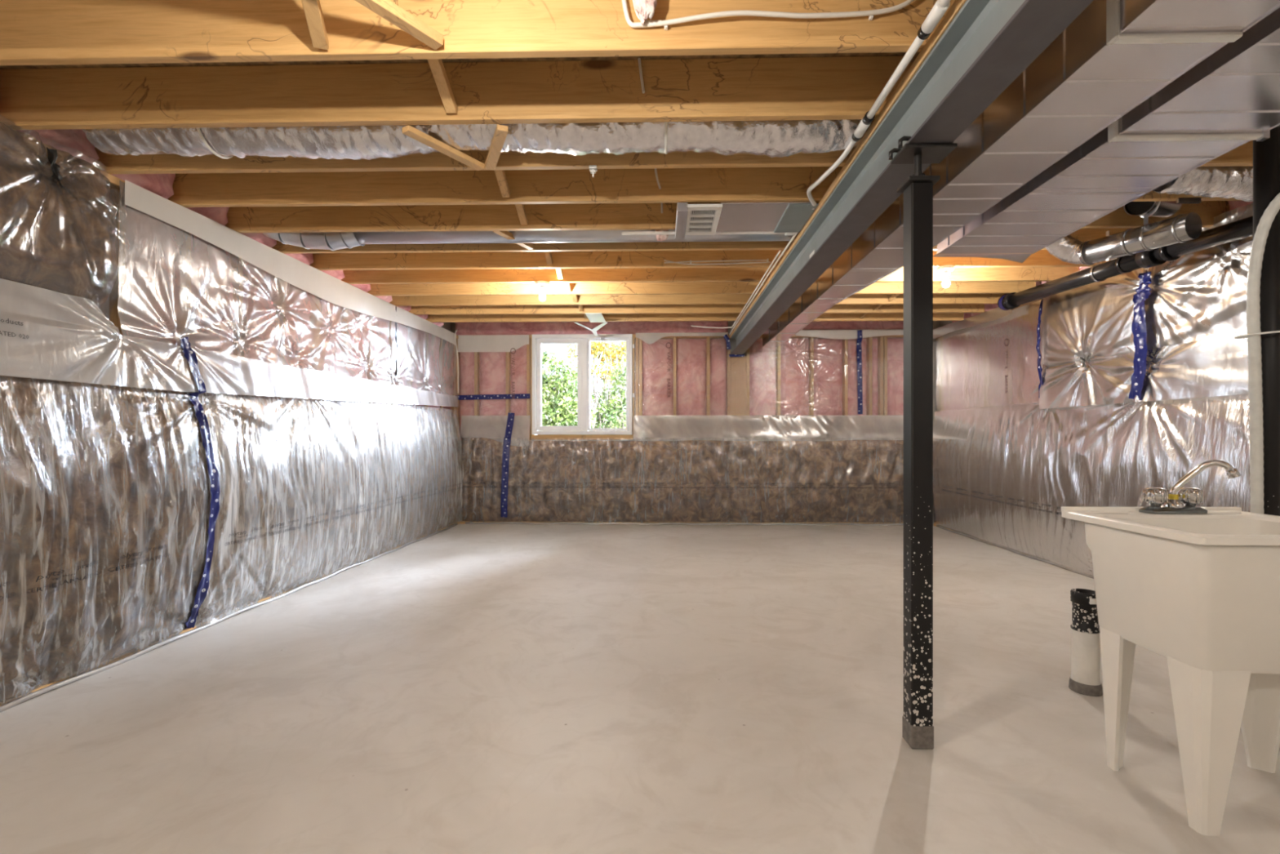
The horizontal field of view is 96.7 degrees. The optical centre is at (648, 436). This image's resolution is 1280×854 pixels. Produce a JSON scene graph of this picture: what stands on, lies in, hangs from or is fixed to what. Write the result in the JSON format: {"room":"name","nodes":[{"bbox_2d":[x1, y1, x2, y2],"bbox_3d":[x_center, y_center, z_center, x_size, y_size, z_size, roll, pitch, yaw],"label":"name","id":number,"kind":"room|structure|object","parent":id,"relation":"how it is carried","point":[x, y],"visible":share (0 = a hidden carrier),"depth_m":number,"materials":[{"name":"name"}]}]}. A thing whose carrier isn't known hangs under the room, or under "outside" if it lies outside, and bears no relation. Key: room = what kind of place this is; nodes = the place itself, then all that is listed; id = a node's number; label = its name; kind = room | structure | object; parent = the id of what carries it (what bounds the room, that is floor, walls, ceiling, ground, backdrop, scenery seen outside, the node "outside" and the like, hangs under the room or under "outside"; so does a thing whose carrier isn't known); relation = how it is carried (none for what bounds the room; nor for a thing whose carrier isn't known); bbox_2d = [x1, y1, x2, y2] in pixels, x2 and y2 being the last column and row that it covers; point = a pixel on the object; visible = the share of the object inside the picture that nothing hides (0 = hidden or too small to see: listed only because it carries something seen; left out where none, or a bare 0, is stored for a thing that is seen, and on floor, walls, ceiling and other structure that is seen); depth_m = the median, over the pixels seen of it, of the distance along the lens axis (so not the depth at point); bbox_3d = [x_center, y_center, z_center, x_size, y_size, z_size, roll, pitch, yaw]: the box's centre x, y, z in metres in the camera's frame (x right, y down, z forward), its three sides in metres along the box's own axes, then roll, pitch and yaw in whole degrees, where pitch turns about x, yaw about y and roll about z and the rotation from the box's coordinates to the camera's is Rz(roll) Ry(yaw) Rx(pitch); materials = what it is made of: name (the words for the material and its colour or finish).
{"room":"unfinished basement","nodes":[
{"label":"unfinished basement","id":0,"kind":"room"},
{"bbox_2d":[0,121,460,701],"bbox_3d":[-2.816,-0.152,2.261,0.511,2.745,10.808,0,0,3],"label":"wall","id":1,"kind":"structure","parent":0,"point":[154,268],"depth_m":3.01,"materials":[{"name":"metal"}]},
{"bbox_2d":[0,121,118,372],"bbox_3d":[-2.663,-0.790,2.240,0.139,0.980,1.160,0,0,1],"label":"blanket","id":2,"kind":"object","parent":1,"relation":"on","point":[62,243],"depth_m":2.51,"materials":[{"name":"silver glass"}]},
{"bbox_2d":[33,133,119,244],"bbox_3d":[-2.642,-0.920,2.252,0.134,0.760,1.185,0,0,1],"label":"plastic sheet","id":3,"kind":"object","parent":1,"relation":"attached to","point":[45,157],"visible":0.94,"depth_m":2.47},
{"bbox_2d":[46,147,65,188],"bbox_3d":[-2.586,-1.170,2.484,0.053,0.164,0.050,0,0,1],"label":"tape","id":4,"kind":"object","parent":3,"relation":"attached to","point":[52,153],"visible":1,"depth_m":2.48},
{"bbox_2d":[0,278,188,391],"bbox_3d":[-2.613,-0.443,2.419,0.050,0.395,1.521,0,0,2],"label":"band","id":5,"kind":"object","parent":1,"relation":"attached to","point":[34,359],"visible":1,"depth_m":2.50,"materials":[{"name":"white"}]},
{"bbox_2d":[0,368,209,692],"bbox_3d":[-2.590,0.385,2.459,0.137,1.430,1.601,0,0,2],"label":"plastic sheet","id":6,"kind":"object","parent":1,"relation":"attached to","point":[22,609],"visible":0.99,"depth_m":2.51,"materials":[{"name":"silver"}]},
{"bbox_2d":[179,337,219,629],"bbox_3d":[-2.572,0.268,3.244,0.116,1.653,0.196,0,0,30],"label":"tape","id":7,"kind":"object","parent":6,"relation":"attached to","point":[190,355],"visible":1,"depth_m":3.26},
{"bbox_2d":[0,521,458,706],"bbox_3d":[-2.607,1.105,3.960,0.075,0.030,6.603,0,0,3],"label":"trim","id":8,"kind":"structure","parent":1,"relation":"attached to","point":[36,687],"depth_m":3.12,"materials":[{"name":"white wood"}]},
{"bbox_2d":[0,363,460,701],"bbox_3d":[-2.541,0.393,4.408,0.142,1.385,5.503,0,0,2],"label":"blanket","id":9,"kind":"object","parent":1,"relation":"on","point":[121,436],"depth_m":2.95,"materials":[{"name":"silver glass"}]},
{"bbox_2d":[166,287,444,397],"bbox_3d":[-2.546,-0.870,5.051,0.097,0.820,4.417,0,0,3],"label":"plastic sheet","id":10,"kind":"object","parent":1,"relation":"attached to","point":[281,316],"visible":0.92,"depth_m":4.56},
{"bbox_2d":[124,179,456,345],"bbox_3d":[-2.524,-1.177,5.003,0.011,0.215,4.311,0,0,3],"label":"plate","id":11,"kind":"object","parent":10,"relation":"attached to","point":[301,275],"visible":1,"depth_m":3.92,"materials":[{"name":"wood"}]},
{"bbox_2d":[186,348,451,406],"bbox_3d":[-2.496,-0.377,5.177,0.046,0.259,4.001,0,0,2],"label":"band","id":12,"kind":"object","parent":10,"relation":"attached to","point":[320,384],"visible":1,"depth_m":4.34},
{"bbox_2d":[191,381,463,627],"bbox_3d":[-2.467,0.385,5.226,0.138,1.430,3.944,0,0,3],"label":"wall insulation","id":13,"kind":"object","parent":1,"relation":"attached to","point":[232,484],"visible":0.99,"depth_m":4.14,"materials":[{"name":"silver"}]},
{"bbox_2d":[0,52,919,69],"bbox_3d":[0.498,-1.585,2.139,6.900,0.119,10.700,0,0,1],"label":"ceiling","id":14,"kind":"structure","parent":0,"point":[876,54],"depth_m":2.31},
{"bbox_2d":[0,522,1279,853],"bbox_3d":[0.397,1.195,2.092,7.300,0.150,11.000,0,0,1],"label":"floor","id":15,"kind":"structure","parent":0,"point":[460,688],"depth_m":2.25,"materials":[{"name":"concrete"}]},
{"bbox_2d":[0,523,457,711],"bbox_3d":[-2.537,1.108,4.408,0.036,0.029,5.502,0,0,3],"label":"plastic hem","id":16,"kind":"object","parent":15,"relation":"on","point":[68,681],"visible":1,"depth_m":3.06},
{"bbox_2d":[465,521,903,525],"bbox_3d":[0.562,1.108,7.192,5.801,0.027,0.032,0,0,1],"label":"plastic hem","id":17,"kind":"object","parent":15,"relation":"on","point":[510,522],"visible":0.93,"depth_m":7.18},
{"bbox_2d":[888,136,957,748],"bbox_3d":[0.990,0.026,2.073,0.203,2.187,0.130,0,0,1],"label":"steel post","id":18,"kind":"object","parent":15,"relation":"on","point":[917,727],"visible":0.99,"depth_m":2.03,"materials":[{"name":"metal"}]},
{"bbox_2d":[730,0,1093,354],"bbox_3d":[1.019,-1.143,3.003,0.156,0.213,8.450,0,0,1],"label":"steel beam","id":19,"kind":"structure","parent":18,"relation":"on","point":[987,46],"depth_m":1.97,"materials":[{"name":"grey metal"}]},
{"bbox_2d":[729,0,966,337],"bbox_3d":[1.019,-1.270,3.013,0.170,0.039,8.470,0,0,1],"label":"plate","id":20,"kind":"object","parent":19,"relation":"on","point":[957,5],"visible":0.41,"depth_m":2.26,"materials":[{"name":"brown wood"}]},
{"bbox_2d":[0,56,908,129],"bbox_3d":[-0.847,-1.407,2.340,3.779,0.235,0.038,0,0,1],"label":"joist","id":21,"kind":"object","parent":20,"relation":"on","point":[798,88],"visible":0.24,"depth_m":2.32,"materials":[{"name":"brown wood"}]},
{"bbox_2d":[402,124,484,170],"bbox_3d":[-0.908,-1.282,2.544,0.045,0.024,0.405,0,0,33],"label":"brace","id":22,"kind":"object","parent":21,"relation":"attached to","point":[409,131],"visible":1,"depth_m":2.51,"materials":[{"name":"brown wood"}]},
{"bbox_2d":[484,124,508,170],"bbox_3d":[-0.683,-1.282,2.539,0.045,0.024,0.381,0,0,-24],"label":"brace","id":23,"kind":"object","parent":21,"relation":"attached to","point":[501,131],"visible":1,"depth_m":2.50,"materials":[{"name":"brown wood"}]},
{"bbox_2d":[806,0,951,206],"bbox_3d":[0.835,-1.277,1.305,0.084,0.050,3.647,0,0,1],"label":"pipe","id":24,"kind":"object","parent":21,"relation":"attached to","point":[940,8],"visible":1,"depth_m":2.02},
{"bbox_2d":[93,146,854,174],"bbox_3d":[-0.833,-1.407,2.745,3.770,0.235,0.038,0,0,1],"label":"joist","id":25,"kind":"object","parent":20,"relation":"on","point":[166,163],"visible":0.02,"depth_m":2.73,"materials":[{"name":"brown wood"}]},
{"bbox_2d":[494,169,510,197],"bbox_3d":[-0.784,-1.407,2.947,0.042,0.204,0.360,0,0,1],"label":"brace","id":26,"kind":"object","parent":25,"relation":"attached to","point":[500,175],"visible":0.42,"depth_m":3.03,"materials":[{"name":"brown wood"}]},
{"bbox_2d":[0,0,955,66],"bbox_3d":[-0.861,-1.407,1.934,3.788,0.235,0.038,0,0,1],"label":"joist","id":27,"kind":"object","parent":20,"relation":"on","point":[33,32],"visible":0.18,"depth_m":1.92,"materials":[{"name":"brown wood"}]},
{"bbox_2d":[427,58,457,113],"bbox_3d":[-0.802,-1.407,2.136,0.042,0.204,0.360,0,0,1],"label":"brace","id":28,"kind":"object","parent":27,"relation":"attached to","point":[437,66],"visible":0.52,"depth_m":2.20,"materials":[{"name":"brown wood"}]},
{"bbox_2d":[634,0,657,25],"bbox_3d":[-0.011,-1.440,1.849,0.079,0.191,0.066,0,0,36],"label":"tuft","id":29,"kind":"object","parent":27,"relation":"attached to","point":[645,8],"visible":1,"depth_m":1.84,"materials":[{"name":"pink fabric"}]},
{"bbox_2d":[622,0,914,30],"bbox_3d":[0.402,-1.425,1.864,0.991,0.150,0.044,0,0,1],"label":"cable","id":30,"kind":"object","parent":27,"relation":"attached to","point":[870,14],"visible":0.99,"depth_m":1.85,"materials":[{"name":"white plastic"}]},
{"bbox_2d":[81,119,875,159],"bbox_3d":[-0.618,-1.393,2.554,3.754,0.276,0.252,0,0,1],"label":"duct","id":31,"kind":"object","parent":20,"relation":"on","point":[771,139],"visible":0.5,"depth_m":2.50,"materials":[{"name":"metal"}]},
{"bbox_2d":[167,166,843,207],"bbox_3d":[-0.820,-1.407,3.151,3.760,0.235,0.038,0,0,1],"label":"joist","id":32,"kind":"object","parent":20,"relation":"on","point":[577,186],"visible":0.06,"depth_m":3.13,"materials":[{"name":"brown wood"}]},
{"bbox_2d":[675,200,818,238],"bbox_3d":[0.549,-1.264,3.344,0.777,0.048,0.440,0,0,1],"label":"air vent","id":33,"kind":"object","parent":32,"relation":"attached to","point":[725,216],"visible":1,"depth_m":3.30,"materials":[{"name":"grey metal"}]},
{"bbox_2d":[773,203,818,232],"bbox_3d":[0.856,-1.274,3.337,0.162,0.007,0.430,0,0,1],"label":"air duct","id":34,"kind":"object","parent":33,"relation":"on","point":[793,217],"depth_m":3.30,"materials":[{"name":"grey metal"}]},
{"bbox_2d":[225,201,819,235],"bbox_3d":[-0.805,-1.397,3.588,3.751,0.257,0.101,0,0,1],"label":"joist","id":35,"kind":"object","parent":20,"relation":"on","point":[589,216],"depth_m":3.55,"materials":[{"name":"brown wood"}]},
{"bbox_2d":[262,229,798,250],"bbox_3d":[-0.689,-1.363,3.767,3.748,0.243,0.168,0,0,1],"label":"duct","id":36,"kind":"object","parent":20,"relation":"on","point":[343,240],"visible":0.55,"depth_m":3.73,"materials":[{"name":"metal"}]},
{"bbox_2d":[271,240,792,253],"bbox_3d":[-0.792,-1.407,3.963,3.742,0.235,0.038,0,0,1],"label":"joist","id":37,"kind":"object","parent":20,"relation":"on","point":[775,245],"visible":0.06,"depth_m":3.95,"materials":[{"name":"brown wood"}]},
{"bbox_2d":[310,249,786,270],"bbox_3d":[-0.778,-1.407,4.369,3.733,0.235,0.038,0,0,1],"label":"joist","id":38,"kind":"object","parent":20,"relation":"on","point":[633,259],"visible":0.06,"depth_m":4.35,"materials":[{"name":"brown wood"}]},
{"bbox_2d":[341,266,775,284],"bbox_3d":[-0.765,-1.407,4.774,3.724,0.235,0.038,0,0,1],"label":"joist","id":39,"kind":"object","parent":20,"relation":"on","point":[644,274],"visible":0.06,"depth_m":4.76,"materials":[{"name":"brown wood"}]},
{"bbox_2d":[367,281,765,296],"bbox_3d":[-0.751,-1.407,5.180,3.715,0.235,0.038,0,0,1],"label":"joist","id":40,"kind":"object","parent":20,"relation":"on","point":[712,287],"visible":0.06,"depth_m":5.16,"materials":[{"name":"brown wood"}]},
{"bbox_2d":[389,293,757,306],"bbox_3d":[-0.737,-1.407,5.586,3.706,0.235,0.038,0,0,1],"label":"joist","id":41,"kind":"object","parent":20,"relation":"on","point":[683,299],"visible":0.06,"depth_m":5.57,"materials":[{"name":"brown wood"}]},
{"bbox_2d":[408,304,750,315],"bbox_3d":[-0.724,-1.407,5.992,3.696,0.235,0.038,0,0,1],"label":"joist","id":42,"kind":"object","parent":20,"relation":"on","point":[626,308],"visible":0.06,"depth_m":5.97,"materials":[{"name":"brown wood"}]},
{"bbox_2d":[425,313,743,322],"bbox_3d":[-0.710,-1.407,6.398,3.687,0.235,0.038,0,0,1],"label":"joist","id":43,"kind":"object","parent":20,"relation":"on","point":[608,317],"visible":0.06,"depth_m":6.38,"materials":[{"name":"brown wood"}]},
{"bbox_2d":[574,312,607,336],"bbox_3d":[-0.647,-1.244,6.376,0.380,0.067,1.000,0,0,1],"label":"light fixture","id":44,"kind":"object","parent":43,"relation":"attached to","point":[593,317],"visible":1,"depth_m":6.27,"materials":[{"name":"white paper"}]},
{"bbox_2d":[728,208,814,335],"bbox_3d":[0.965,-1.280,5.155,0.024,0.024,4.050,0,0,1],"label":"cable","id":45,"kind":"object","parent":20,"relation":"attached to","point":[793,237],"visible":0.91,"depth_m":4.57,"materials":[{"name":"white plastic"}]},
{"bbox_2d":[812,312,964,321],"bbox_3d":[2.279,-1.407,6.370,2.450,0.235,0.038,0,0,1],"label":"joist","id":46,"kind":"object","parent":20,"relation":"on","point":[944,316],"visible":0.24,"depth_m":6.34,"materials":[{"name":"brown wood"}]},
{"bbox_2d":[823,303,984,313],"bbox_3d":[2.270,-1.407,5.964,2.450,0.235,0.038,0,0,1],"label":"joist","id":47,"kind":"object","parent":20,"relation":"on","point":[962,308],"visible":0.24,"depth_m":5.94,"materials":[{"name":"brown wood"}]},
{"bbox_2d":[835,293,1004,304],"bbox_3d":[2.261,-1.407,5.558,2.450,0.235,0.038,0,0,1],"label":"joist","id":48,"kind":"object","parent":20,"relation":"on","point":[876,299],"visible":0.06,"depth_m":5.53,"materials":[{"name":"brown wood"}]},
{"bbox_2d":[853,281,1035,294],"bbox_3d":[2.252,-1.407,5.152,2.450,0.235,0.038,0,0,1],"label":"joist","id":49,"kind":"object","parent":20,"relation":"on","point":[955,287],"visible":0.06,"depth_m":5.12,"materials":[{"name":"brown wood"}]},
{"bbox_2d":[875,266,1078,282],"bbox_3d":[2.312,-1.407,4.745,2.590,0.235,0.038,0,0,1],"label":"joist","id":50,"kind":"object","parent":20,"relation":"on","point":[997,273],"visible":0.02,"depth_m":4.71,"materials":[{"name":"brown wood"}]},
{"bbox_2d":[901,249,1110,267],"bbox_3d":[2.303,-1.407,4.339,2.590,0.235,0.038,0,0,1],"label":"joist","id":51,"kind":"object","parent":20,"relation":"on","point":[1042,258],"visible":0.04,"depth_m":4.31,"materials":[{"name":"brown wood"}]},
{"bbox_2d":[933,227,1134,250],"bbox_3d":[2.294,-1.407,3.933,2.590,0.235,0.038,0,0,1],"label":"joist","id":52,"kind":"object","parent":20,"relation":"on","point":[1082,234],"visible":0.02,"depth_m":3.90,"materials":[{"name":"brown wood"}]},
{"bbox_2d":[761,0,1279,347],"bbox_3d":[1.452,-1.174,2.943,0.342,0.216,7.950,0,0,1],"label":"duct","id":53,"kind":"object","parent":52,"relation":"hanging from","point":[1115,55],"visible":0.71,"depth_m":1.91,"materials":[{"name":"grey metal"}]},
{"bbox_2d":[1081,200,1230,228],"bbox_3d":[2.285,-1.407,3.527,2.590,0.235,0.038,0,0,1],"label":"joist","id":54,"kind":"object","parent":20,"relation":"on","point":[1206,211],"visible":0.02,"depth_m":3.49,"materials":[{"name":"brown wood"}]},
{"bbox_2d":[1132,190,1241,201],"bbox_3d":[2.276,-1.407,3.121,2.590,0.235,0.038,0,0,1],"label":"joist","id":55,"kind":"object","parent":20,"relation":"on","point":[1152,196],"visible":0.02,"depth_m":3.09,"materials":[{"name":"brown wood"}]},
{"bbox_2d":[1200,140,1253,166],"bbox_3d":[2.267,-1.407,2.715,2.590,0.235,0.038,0,0,1],"label":"joist","id":56,"kind":"object","parent":20,"relation":"on","point":[1242,155],"visible":0.02,"depth_m":2.69,"materials":[{"name":"brown wood"}]},
{"bbox_2d":[933,7,1279,262],"bbox_3d":[1.931,-1.169,1.217,0.594,0.227,4.520,0,0,1],"label":"duct","id":57,"kind":"object","parent":56,"relation":"hanging from","point":[1225,102],"visible":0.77,"depth_m":2.14,"materials":[{"name":"grey metal"}]},
{"bbox_3d":[-0.888,-1.407,1.122,3.806,0.235,0.038,0,0,1],"label":"joist","id":58,"kind":"object","parent":20,"relation":"on","visible":0},
{"bbox_2d":[301,0,328,49],"bbox_3d":[-0.961,-1.395,1.528,0.045,0.203,0.808,0,0,-20],"label":"brace","id":59,"kind":"object","parent":58,"relation":"attached to","point":[312,8],"visible":1,"depth_m":1.81,"materials":[{"name":"brown wood"}]},
{"bbox_2d":[354,0,443,50],"bbox_3d":[-0.971,-1.315,1.528,0.045,0.045,0.916,0,0,37],"label":"brace","id":60,"kind":"object","parent":58,"relation":"attached to","point":[387,10],"visible":1,"depth_m":1.79,"materials":[{"name":"brown wood"}]},
{"bbox_2d":[936,524,1093,578],"bbox_3d":[3.503,1.108,4.772,0.036,0.029,4.501,0,0,1],"label":"plastic hem","id":61,"kind":"object","parent":15,"relation":"on","point":[938,526],"visible":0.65,"depth_m":5.34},
{"bbox_2d":[1068,588,1102,696],"bbox_3d":[1.925,0.902,2.507,0.120,0.436,0.120,0,0,1],"label":"pipe stub","id":62,"kind":"object","parent":15,"relation":"on","point":[1085,677],"visible":0.89,"depth_m":2.47,"materials":[{"name":"black paint"}]},
{"bbox_2d":[1061,506,1279,835],"bbox_3d":[1.819,0.689,1.806,0.641,0.862,0.548,0,0,1],"label":"sink","id":63,"kind":"object","parent":15,"relation":"on","point":[1199,592],"visible":0.98,"depth_m":1.63,"materials":[{"name":"white plastic"}]},
{"bbox_2d":[1084,521,1279,673],"bbox_3d":[1.818,0.476,1.777,0.605,0.363,0.455,0,0,1],"label":"tub","id":64,"kind":"object","parent":63,"relation":"in","point":[1201,607],"depth_m":1.61,"materials":[{"name":"white plastic"}]},
{"bbox_2d":[1138,459,1241,513],"bbox_3d":[1.893,0.176,2.015,0.275,0.190,0.114,0,0,20],"label":"faucet","id":65,"kind":"object","parent":63,"relation":"on","point":[1178,496],"visible":1,"depth_m":2.00,"materials":[{"name":"metal"}]},
{"bbox_2d":[1245,192,1279,513],"bbox_3d":[2.451,-0.197,2.069,0.470,2.609,0.058,0,0,10],"label":"pipe","id":66,"kind":"object","parent":15,"relation":"on","point":[1255,266],"visible":0.62,"depth_m":2.10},
{"bbox_2d":[1253,125,1279,515],"bbox_3d":[2.325,-0.200,2.138,0.084,2.640,0.084,0,0,1],"label":"pipe","id":67,"kind":"object","parent":15,"relation":"on","point":[1266,153],"visible":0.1,"depth_m":2.11,"materials":[{"name":"black paint"}]},
{"bbox_2d":[451,320,939,524],"bbox_3d":[0.466,-0.152,7.369,6.600,2.745,0.445,0,0,1],"label":"wall","id":68,"kind":"structure","parent":0,"point":[803,375],"depth_m":7.23,"materials":[{"name":"plastic"}]},
{"bbox_2d":[457,334,528,351],"bbox_3d":[-1.996,-1.190,7.302,0.920,0.220,0.003,0,0,1],"label":"flap","id":69,"kind":"object","parent":68,"relation":"attached to","point":[466,343],"visible":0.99,"depth_m":7.30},
{"bbox_2d":[460,415,530,444],"bbox_3d":[-1.962,-0.068,7.263,0.890,0.395,0.072,0,0,1],"label":"band","id":70,"kind":"object","parent":68,"relation":"attached to","point":[468,422],"visible":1,"depth_m":7.28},
{"bbox_2d":[462,417,528,440],"bbox_3d":[-1.962,-0.090,7.288,0.850,0.300,0.069,0,0,1],"label":"blanket","id":71,"kind":"object","parent":68,"relation":"on","point":[486,430],"depth_m":7.28,"materials":[{"name":"white glass"}]},
{"bbox_2d":[510,347,515,399],"bbox_3d":[-2.036,-0.760,7.309,1.040,1.080,0.042,0,0,1],"label":"plastic sheet","id":72,"kind":"object","parent":68,"relation":"attached to","point":[512,348],"visible":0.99,"depth_m":7.28,"materials":[{"name":"plastic"}]},
{"bbox_2d":[455,393,529,399],"bbox_3d":[-2.031,-0.505,7.315,1.011,0.082,0.014,0,0,1],"label":"tape","id":73,"kind":"object","parent":72,"relation":"attached to","point":[518,395],"visible":1,"depth_m":7.32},
{"bbox_2d":[530,333,635,439],"bbox_3d":[-0.854,-0.633,7.344,1.343,1.357,0.194,0,0,1],"label":"window","id":74,"kind":"structure","parent":68,"relation":"in","point":[583,340],"depth_m":7.30,"materials":[{"name":"white plastic"}]},
{"bbox_2d":[666,342,671,397],"bbox_3d":[1.704,-0.760,7.249,3.800,1.080,0.036,0,0,1],"label":"plastic sheet","id":75,"kind":"object","parent":68,"relation":"attached to","point":[668,342],"visible":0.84,"depth_m":7.27,"materials":[{"name":"plastic"}]},
{"bbox_2d":[856,329,862,413],"bbox_3d":[2.672,-0.810,7.196,0.082,1.061,0.046,0,0,1],"label":"tape","id":76,"kind":"object","parent":75,"relation":"attached to","point":[860,391],"visible":1,"depth_m":7.21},
{"bbox_2d":[459,520,903,524],"bbox_3d":[0.573,1.105,7.246,5.980,0.030,0.085,0,0,1],"label":"trim","id":77,"kind":"structure","parent":68,"relation":"attached to","point":[460,522],"depth_m":7.22,"materials":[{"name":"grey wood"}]},
{"bbox_2d":[635,332,727,343],"bbox_3d":[0.418,-1.248,7.247,1.170,0.145,0.003,0,0,1],"label":"flap","id":78,"kind":"object","parent":68,"relation":"attached to","point":[649,338],"visible":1,"depth_m":7.25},
{"bbox_2d":[463,481,899,488],"bbox_3d":[0.561,0.560,7.160,5.940,1.080,0.090,0,0,1],"label":"plastic sheet","id":79,"kind":"object","parent":68,"relation":"attached to","point":[522,482],"visible":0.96,"depth_m":7.15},
{"bbox_2d":[500,412,515,517],"bbox_3d":[-1.798,0.364,7.226,0.165,1.336,0.114,0,0,1],"label":"tape","id":80,"kind":"object","parent":79,"relation":"attached to","point":[507,439],"visible":1,"depth_m":7.19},
{"bbox_2d":[461,440,903,522],"bbox_3d":[0.567,0.573,7.185,5.910,1.025,0.082,0,0,1],"label":"blanket","id":81,"kind":"object","parent":68,"relation":"on","point":[759,464],"depth_m":7.18,"materials":[{"name":"brown glass"}]},
{"bbox_2d":[633,415,903,441],"bbox_3d":[1.672,-0.100,7.184,3.740,0.330,0.078,0,0,1],"label":"band","id":82,"kind":"object","parent":68,"relation":"attached to","point":[809,428],"visible":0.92,"depth_m":7.18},
{"bbox_2d":[635,417,903,440],"bbox_3d":[1.673,-0.090,7.208,3.700,0.300,0.074,0,0,1],"label":"blanket","id":83,"kind":"object","parent":68,"relation":"on","point":[661,433],"depth_m":7.21,"materials":[{"name":"silver glass"}]},
{"bbox_2d":[795,328,903,339],"bbox_3d":[2.688,-1.288,7.192,1.650,0.125,0.006,0,0,1],"label":"flap","id":84,"kind":"object","parent":68,"relation":"attached to","point":[851,333],"visible":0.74,"depth_m":7.19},
{"bbox_2d":[939,200,1253,506],"bbox_3d":[3.631,-0.152,2.119,0.535,2.745,10.800,0,0,1],"label":"wall","id":85,"kind":"structure","parent":0,"point":[1242,206],"depth_m":3.74,"materials":[{"name":"metal"}]},
{"bbox_2d":[933,306,1012,338],"bbox_3d":[3.518,-1.251,6.312,0.010,0.150,1.660,0,0,1],"label":"flap","id":86,"kind":"object","parent":85,"relation":"attached to","point":[993,314],"visible":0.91,"depth_m":6.15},
{"bbox_2d":[933,402,1034,439],"bbox_3d":[3.534,-0.138,6.172,0.061,0.345,1.900,0,0,1],"label":"band","id":87,"kind":"object","parent":85,"relation":"attached to","point":[941,435],"visible":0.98,"depth_m":6.66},
{"bbox_2d":[935,298,1042,411],"bbox_3d":[3.599,-0.790,6.146,0.023,1.020,2.050,0,0,1],"label":"plastic sheet","id":88,"kind":"object","parent":85,"relation":"attached to","point":[994,362],"visible":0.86,"depth_m":5.96,"materials":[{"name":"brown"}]},
{"bbox_2d":[933,394,1250,575],"bbox_3d":[3.469,0.400,4.463,0.149,1.400,5.280,0,0,2],"label":"wall insulation","id":89,"kind":"object","parent":85,"relation":"attached to","point":[981,492],"visible":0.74,"depth_m":4.66,"materials":[{"name":"silver"}]},
{"bbox_2d":[997,215,1253,309],"bbox_3d":[3.266,-1.201,3.919,0.251,0.276,2.790,0,0,1],"label":"drain pipe","id":90,"kind":"object","parent":85,"relation":"attached to","point":[1242,228],"visible":0.8,"depth_m":3.78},
{"bbox_2d":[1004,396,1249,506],"bbox_3d":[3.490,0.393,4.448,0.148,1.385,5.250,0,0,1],"label":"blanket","id":91,"kind":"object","parent":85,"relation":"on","point":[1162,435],"depth_m":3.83,"materials":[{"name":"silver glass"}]},
{"bbox_2d":[1039,331,1248,408],"bbox_3d":[3.435,-0.453,3.504,0.076,0.426,3.161,0,0,2],"label":"band","id":92,"kind":"object","parent":85,"relation":"attached to","point":[1211,366],"visible":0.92,"depth_m":3.81,"materials":[{"name":"metal"}]},
{"bbox_2d":[1040,203,1253,368],"bbox_3d":[3.444,-0.970,3.524,0.087,0.740,3.201,0,0,2],"label":"wall insulation","id":93,"kind":"object","parent":85,"relation":"attached to","point":[1104,310],"visible":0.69,"depth_m":3.85},
{"bbox_2d":[1035,298,1043,398],"bbox_3d":[3.482,-0.776,5.059,0.042,0.873,0.104,0,0,15],"label":"tape","id":94,"kind":"object","parent":93,"relation":"attached to","point":[1038,339],"visible":1,"depth_m":5.07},
{"bbox_2d":[1128,271,1151,399],"bbox_3d":[3.401,-0.689,3.949,0.050,0.879,0.213,0,0,1],"label":"tape","id":95,"kind":"object","parent":93,"relation":"attached to","point":[1139,330],"visible":1,"depth_m":3.94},
{"bbox_2d":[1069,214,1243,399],"bbox_3d":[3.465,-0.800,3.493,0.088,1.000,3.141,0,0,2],"label":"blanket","id":96,"kind":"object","parent":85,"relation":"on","point":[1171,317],"depth_m":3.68,"materials":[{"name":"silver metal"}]},
{"bbox_2d":[1044,212,1202,265],"bbox_3d":[2.859,-1.264,3.496,0.288,0.364,0.802,0,0,-32],"label":"duct","id":97,"kind":"object","parent":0,"point":[1183,228],"visible":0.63,"depth_m":3.39,"materials":[{"name":"metal"}]},
{"bbox_2d":[1123,197,1201,225],"bbox_3d":[2.951,-1.336,3.224,0.308,0.201,0.299,0,0,-23],"label":"duct collar","id":98,"kind":"object","parent":97,"relation":"on","point":[1144,210],"visible":0.56,"depth_m":3.25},
{"bbox_2d":[1152,165,1253,201],"bbox_3d":[2.990,-1.313,2.862,0.765,0.259,0.220,0,0,1],"label":"duct","id":99,"kind":"object","parent":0,"point":[1224,182],"visible":0.44,"depth_m":2.81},
{"label":"outside","id":100,"kind":"structure","parent":0,"visible":0},
{"bbox_3d":[-1.463,0.470,23.889,24.000,0.200,32.300,0,0,1],"label":"ground","id":101,"kind":"structure","parent":100,"visible":0},
{"bbox_2d":[537,347,603,435],"bbox_3d":[-1.883,-0.639,10.670,2.039,2.191,1.240,0,0,13],"label":"leafy shrub","id":102,"kind":"object","parent":101,"relation":"on","point":[559,397],"visible":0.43,"depth_m":10.44,"materials":[{"name":"green plant"}]},
{"bbox_2d":[555,341,631,435],"bbox_3d":[-0.832,-1.102,12.448,2.449,2.960,1.051,0,0,1],"label":"autumn tree","id":103,"kind":"object","parent":101,"relation":"on","point":[610,352],"visible":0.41,"depth_m":12.38,"materials":[{"name":"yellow plant"}]},
{"bbox_2d":[589,354,632,435],"bbox_3d":[-0.394,-0.603,11.014,1.313,1.957,1.061,0,0,30],"label":"leafy shrub","id":104,"kind":"object","parent":101,"relation":"on","point":[613,411],"visible":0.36,"depth_m":10.89,"materials":[{"name":"green plant"}]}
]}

